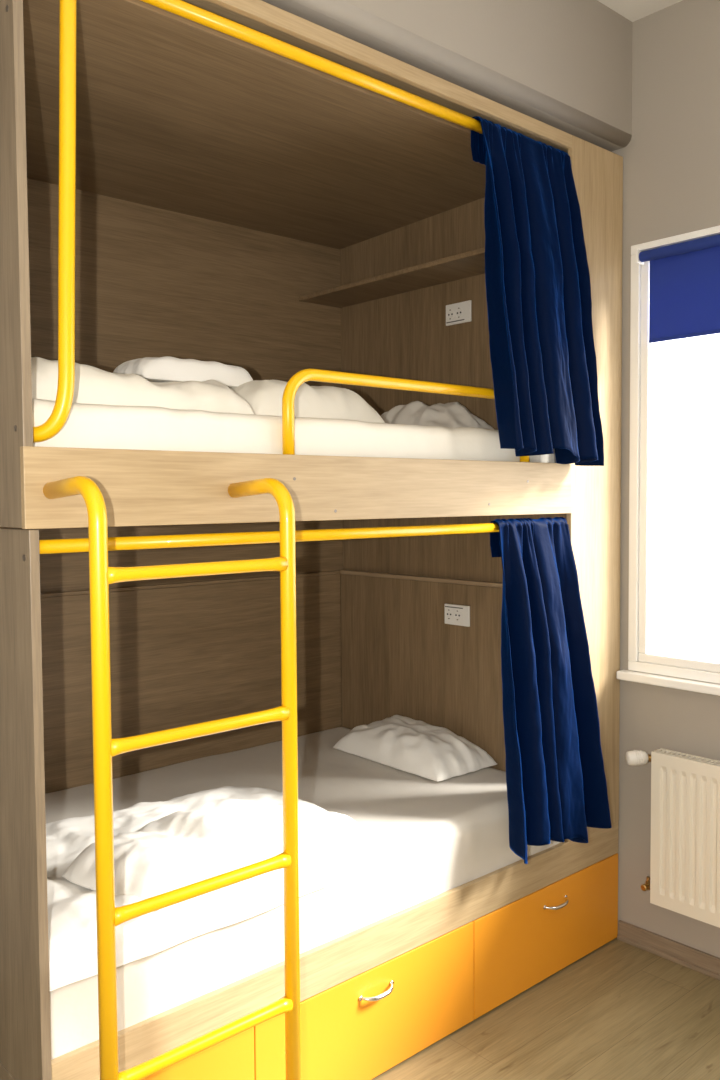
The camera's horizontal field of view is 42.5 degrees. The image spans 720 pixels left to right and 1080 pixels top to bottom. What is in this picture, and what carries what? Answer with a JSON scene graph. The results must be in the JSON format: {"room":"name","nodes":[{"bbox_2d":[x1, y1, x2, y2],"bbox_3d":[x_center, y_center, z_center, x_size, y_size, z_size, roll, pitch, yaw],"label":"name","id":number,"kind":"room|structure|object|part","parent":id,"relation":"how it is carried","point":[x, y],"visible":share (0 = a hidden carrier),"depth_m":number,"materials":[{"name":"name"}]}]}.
{"room":"dormitory","nodes":[
{"label":"dormitory","id":0,"kind":"room"},
{"bbox_2d":[262,0,632,151],"bbox_3d":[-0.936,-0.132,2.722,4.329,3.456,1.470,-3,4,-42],"label":"ceiling beam","id":1,"kind":"structure","parent":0,"point":[564,65],"depth_m":3.00,"materials":[{"name":"beige paint"}]},
{"bbox_2d":[371,938,719,1079],"bbox_3d":[0.202,1.695,1.553,4.329,0.100,4.840,-3,4,-42],"label":"floor","id":2,"kind":"structure","parent":0,"point":[621,1010],"depth_m":2.96,"materials":[{"name":"laminate"}]},
{"bbox_2d":[0,0,622,1079],"bbox_3d":[-0.286,0.081,3.221,2.294,2.975,1.337,-3,4,-42],"label":"bunk bed","id":3,"kind":"object","parent":2,"relation":"on","point":[264,189],"visible":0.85,"depth_m":3.25,"materials":[{"name":"grey wood"}]},
{"bbox_3d":[-1.125,1.429,2.542,0.022,0.358,1.299,-3,4,-42],"label":"panel","id":4,"kind":"part","parent":3,"relation":"part of","materials":[{"name":"brown wood"}]},
{"bbox_3d":[-1.146,-0.705,2.437,0.022,1.320,1.299,-3,4,-42],"label":"panel","id":5,"kind":"part","parent":3,"relation":"part of","materials":[{"name":"grey wood"}]},
{"bbox_3d":[-1.131,0.602,2.503,0.022,1.289,1.299,-3,4,-42],"label":"panel","id":6,"kind":"part","parent":3,"relation":"part of","materials":[{"name":"grey wood"}]},
{"bbox_3d":[-0.815,0.531,3.650,1.984,1.323,0.020,-3,4,-42],"label":"panel","id":7,"kind":"part","parent":3,"relation":"part of","materials":[{"name":"brown wood"}]},
{"bbox_2d":[43,476,300,1079],"bbox_3d":[-0.409,0.740,2.120,0.513,1.764,0.239,-3,4,-42],"label":"ladder","id":8,"kind":"object","parent":3,"relation":"attached to","point":[101,575],"visible":1,"depth_m":1.99,"materials":[{"name":"yellow metal"}]},
{"bbox_3d":[-0.586,0.749,1.961,0.037,1.764,0.239,-3,4,-42],"label":"rail","id":9,"kind":"part","parent":8,"relation":"part of","materials":[{"name":"yellow metal"}]},
{"bbox_3d":[-0.232,0.731,2.279,0.037,1.764,0.239,-3,4,-42],"label":"rail","id":10,"kind":"part","parent":8,"relation":"part of","materials":[{"name":"yellow metal"}]},
{"bbox_3d":[-0.815,-0.706,3.569,1.982,1.155,0.020,-3,4,-42],"label":"panel","id":11,"kind":"part","parent":3,"relation":"part of","materials":[{"name":"brown wood"}]},
{"bbox_3d":[-0.484,1.446,2.257,0.542,0.329,0.019,-3,4,-42],"label":"drawer","id":12,"kind":"part","parent":3,"relation":"part of","materials":[{"name":"orange laminate"}]},
{"bbox_3d":[-0.315,-1.295,3.195,2.270,0.060,1.248,-3,4,-42],"label":"roof panel","id":13,"kind":"part","parent":3,"relation":"part of","materials":[{"name":"brown wood"}]},
{"bbox_3d":[0.013,-0.020,2.673,1.952,0.031,0.031,-3,4,-42],"label":"curtain rod","id":14,"kind":"part","parent":3,"relation":"part of","materials":[{"name":"yellow metal"}]},
{"bbox_2d":[32,399,555,462],"bbox_3d":[-0.413,-0.239,3.117,1.937,0.260,1.199,-3,4,-42],"label":"mattress","id":15,"kind":"object","parent":3,"relation":"on","point":[100,426],"visible":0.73,"depth_m":2.44,"materials":[{"name":"white fabric"}]},
{"bbox_2d":[31,357,254,414],"bbox_3d":[-0.738,-0.408,2.574,0.727,0.131,0.626,-3,4,-42],"label":"duvet","id":16,"kind":"object","parent":15,"relation":"on","point":[93,385],"visible":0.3,"depth_m":2.33,"materials":[{"name":"white fabric"}]},
{"bbox_2d":[113,356,252,386],"bbox_3d":[-0.529,-0.503,2.797,0.430,0.078,0.212,-3,4,-42],"label":"pillow","id":17,"kind":"object","parent":16,"relation":"on","point":[166,368],"visible":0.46,"depth_m":2.69,"materials":[{"name":"white fabric"}]},
{"bbox_2d":[229,380,384,422],"bbox_3d":[-0.261,-0.434,2.987,0.446,0.138,0.549,2,4,45],"label":"pillow","id":18,"kind":"object","parent":15,"relation":"on","point":[264,397],"visible":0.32,"depth_m":2.81,"materials":[{"name":"white fabric"}]},
{"bbox_2d":[381,401,493,428],"bbox_3d":[0.256,-0.460,3.534,0.371,0.131,0.506,-3,4,-42],"label":"pillow","id":19,"kind":"object","parent":15,"relation":"on","point":[452,414],"visible":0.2,"depth_m":3.39,"materials":[{"name":"fabric"}]},
{"bbox_2d":[45,727,560,1059],"bbox_3d":[-0.388,1.050,3.170,1.932,0.304,1.241,-3,4,-42],"label":"mattress","id":20,"kind":"object","parent":3,"relation":"on","point":[434,838],"visible":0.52,"depth_m":2.94,"materials":[{"name":"fabric"}]},
{"bbox_2d":[46,786,379,991],"bbox_3d":[-0.528,0.903,2.687,1.100,0.142,0.743,-3,4,-42],"label":"duvet","id":21,"kind":"object","parent":20,"relation":"on","point":[329,842],"visible":0.62,"depth_m":2.53,"materials":[{"name":"white fabric"}]},
{"bbox_2d":[62,810,251,910],"bbox_3d":[-0.540,0.839,2.505,0.363,0.111,0.461,1,3,29],"label":"pillow","id":22,"kind":"object","parent":21,"relation":"on","point":[181,848],"visible":0.84,"depth_m":2.41,"materials":[{"name":"white fabric"}]},
{"bbox_2d":[333,715,496,780],"bbox_3d":[0.207,0.797,3.701,0.350,0.135,0.634,-3,4,-42],"label":"pillow","id":23,"kind":"object","parent":20,"relation":"on","point":[420,748],"visible":1,"depth_m":3.56,"materials":[{"name":"white fabric"}]},
{"bbox_3d":[0.042,-1.301,2.647,1.850,0.033,0.033,-3,4,-42],"label":"curtain rod","id":24,"kind":"part","parent":3,"relation":"part of","materials":[{"name":"yellow metal"}]},
{"bbox_3d":[0.042,1.420,2.730,0.867,0.329,0.019,-3,4,-42],"label":"drawer","id":25,"kind":"part","parent":3,"relation":"part of","materials":[{"name":"orange laminate"}]},
{"bbox_3d":[-0.305,-1.397,3.178,2.270,0.018,1.280,-3,4,-42],"label":"panel","id":26,"kind":"part","parent":3,"relation":"part of","materials":[{"name":"brown wood"}]},
{"bbox_3d":[0.058,1.327,2.706,0.138,0.020,0.037,-3,4,-42],"label":"handle","id":27,"kind":"part","parent":3,"relation":"part of","materials":[{"name":"silver metal"}]},
{"bbox_2d":[299,247,484,307],"bbox_3d":[0.210,-1.039,3.683,0.239,0.018,1.160,-3,4,-42],"label":"shelf","id":28,"kind":"object","parent":3,"relation":"attached to","point":[467,267],"depth_m":3.72,"materials":[{"name":"brown wood"}]},
{"bbox_3d":[0.185,-0.346,2.823,1.049,0.278,0.033,-3,4,-42],"label":"guard rail","id":29,"kind":"part","parent":3,"relation":"part of","materials":[{"name":"yellow metal"}]},
{"bbox_3d":[0.335,-0.745,3.754,0.018,1.200,1.241,-3,4,-42],"label":"panel","id":30,"kind":"part","parent":3,"relation":"part of","materials":[{"name":"brown wood"}]},
{"bbox_3d":[0.340,0.605,3.814,0.031,0.864,1.240,-3,4,-42],"label":"headboard","id":31,"kind":"part","parent":3,"relation":"part of","materials":[{"name":"brown wood"}]},
{"bbox_3d":[0.352,0.514,3.834,0.018,1.323,1.261,-3,4,-42],"label":"panel","id":32,"kind":"part","parent":3,"relation":"part of","materials":[{"name":"brown wood"}]},
{"bbox_2d":[444,604,469,626],"bbox_3d":[0.388,0.301,3.709,0.013,0.082,0.132,-3,4,-42],"label":"power outlet","id":33,"kind":"object","parent":3,"relation":"attached to","point":[459,615],"visible":1,"depth_m":3.70,"materials":[{"name":"white plastic"}]},
{"bbox_2d":[445,609,452,618],"bbox_3d":[0.360,0.300,3.735,0.002,0.041,0.041,-3,4,-42],"label":"socket","id":34,"kind":"object","parent":33,"relation":"attached to","point":[448,612],"depth_m":3.73,"materials":[{"name":"white plastic"}]},
{"bbox_2d":[454,610,461,619],"bbox_3d":[0.391,0.301,3.700,0.002,0.041,0.041,-3,4,-42],"label":"socket","id":35,"kind":"object","parent":33,"relation":"attached to","point":[457,613],"depth_m":3.70,"materials":[{"name":"white plastic"}]},
{"bbox_2d":[446,300,471,325],"bbox_3d":[0.389,-0.898,3.661,0.013,0.082,0.132,-3,4,-42],"label":"power outlet","id":36,"kind":"object","parent":3,"relation":"attached to","point":[461,312],"visible":1,"depth_m":3.65,"materials":[{"name":"white plastic"}]},
{"bbox_2d":[446,309,453,319],"bbox_3d":[0.360,-0.899,3.686,0.002,0.041,0.041,-3,4,-42],"label":"socket","id":37,"kind":"object","parent":36,"relation":"attached to","point":[449,312],"depth_m":3.69,"materials":[{"name":"white plastic"}]},
{"bbox_2d":[455,307,462,317],"bbox_3d":[0.391,-0.897,3.652,0.002,0.041,0.041,-3,4,-42],"label":"socket","id":38,"kind":"object","parent":36,"relation":"attached to","point":[458,310],"depth_m":3.65,"materials":[{"name":"white plastic"}]},
{"bbox_2d":[471,116,603,465],"bbox_3d":[0.604,-0.801,3.073,0.515,1.103,0.204,-3,4,-42],"label":"curtain","id":39,"kind":"object","parent":3,"relation":"hanging from","point":[543,355],"visible":1,"depth_m":3.02,"materials":[{"name":"blue fabric"}]},
{"bbox_3d":[0.679,1.389,3.302,0.841,0.329,0.019,-3,4,-42],"label":"drawer","id":40,"kind":"part","parent":3,"relation":"part of","materials":[{"name":"orange laminate"}]},
{"bbox_2d":[490,517,611,863],"bbox_3d":[0.629,0.493,3.140,0.481,1.133,0.226,-3,4,-42],"label":"curtain","id":41,"kind":"object","parent":3,"relation":"hanging from","point":[556,783],"visible":1,"depth_m":3.10,"materials":[{"name":"blue fabric"}]},
{"bbox_3d":[0.706,1.295,3.288,0.138,0.020,0.037,-3,4,-42],"label":"handle","id":42,"kind":"part","parent":3,"relation":"part of","materials":[{"name":"silver metal"}]},
{"bbox_3d":[0.864,-0.167,3.404,0.320,2.513,0.020,-3,4,-42],"label":"panel","id":43,"kind":"part","parent":3,"relation":"part of","materials":[{"name":"brown wood"}]},
{"bbox_2d":[597,0,681,21],"bbox_3d":[0.177,-1.857,1.386,4.329,0.100,4.840,-3,4,-42],"label":"ceiling","id":44,"kind":"structure","parent":0,"point":[633,10],"depth_m":3.30,"materials":[{"name":"white paint"}]},
{"bbox_2d":[612,0,719,957],"bbox_3d":[1.710,-0.155,2.834,0.160,3.456,4.640,-3,4,-42],"label":"wall","id":45,"kind":"structure","parent":0,"point":[671,159],"depth_m":3.37,"materials":[{"name":"beige paint"}]},
{"bbox_2d":[616,225,719,695],"bbox_3d":[1.717,-0.252,2.705,0.095,1.624,2.145,-3,4,-42],"label":"window","id":46,"kind":"structure","parent":45,"relation":"in","point":[640,659],"depth_m":3.44,"materials":[{"name":"white plastic"}]},
{"bbox_3d":[1.712,0.544,2.733,0.065,0.032,2.145,-3,4,-42],"label":"sill","id":47,"kind":"part","parent":46,"relation":"part of","materials":[{"name":"white"}]},
{"bbox_2d":[635,228,719,342],"bbox_3d":[1.425,-0.879,2.950,0.046,0.350,1.207,-3,4,-42],"label":"roller blind","id":48,"kind":"object","parent":46,"relation":"attached to","point":[684,281],"visible":1,"depth_m":3.27,"materials":[{"name":"blue fabric"}]},
{"bbox_3d":[1.428,-1.046,2.944,0.036,0.015,1.195,-3,4,-42],"label":"mounting rail","id":49,"kind":"part","parent":48,"relation":"part of","materials":[{"name":"white plastic"}]},
{"bbox_3d":[1.724,-0.270,2.726,0.036,1.518,1.996,-3,4,-42],"label":"sash","id":50,"kind":"part","parent":46,"relation":"part of","materials":[{"name":"white plastic"}]},
{"bbox_2d":[617,920,719,979],"bbox_3d":[2.103,1.558,2.354,0.022,0.072,3.298,-3,4,-42],"label":"baseboard","id":51,"kind":"structure","parent":45,"relation":"attached to","point":[697,960],"depth_m":3.41,"materials":[{"name":"brown wood"}]},
{"bbox_2d":[625,748,719,927],"bbox_3d":[1.384,1.055,3.043,0.135,0.559,1.113,-3,4,-42],"label":"radiator","id":52,"kind":"object","parent":45,"relation":"attached to","point":[684,879],"visible":1,"depth_m":3.26,"materials":[{"name":"beige metal"}]},
{"bbox_2d":[654,748,719,765],"bbox_3d":[1.417,0.780,2.991,0.051,0.005,1.004,-3,4,-42],"label":"grille","id":53,"kind":"object","parent":52,"relation":"attached to","point":[662,754],"depth_m":3.27,"materials":[{"name":"metal"}]}
]}

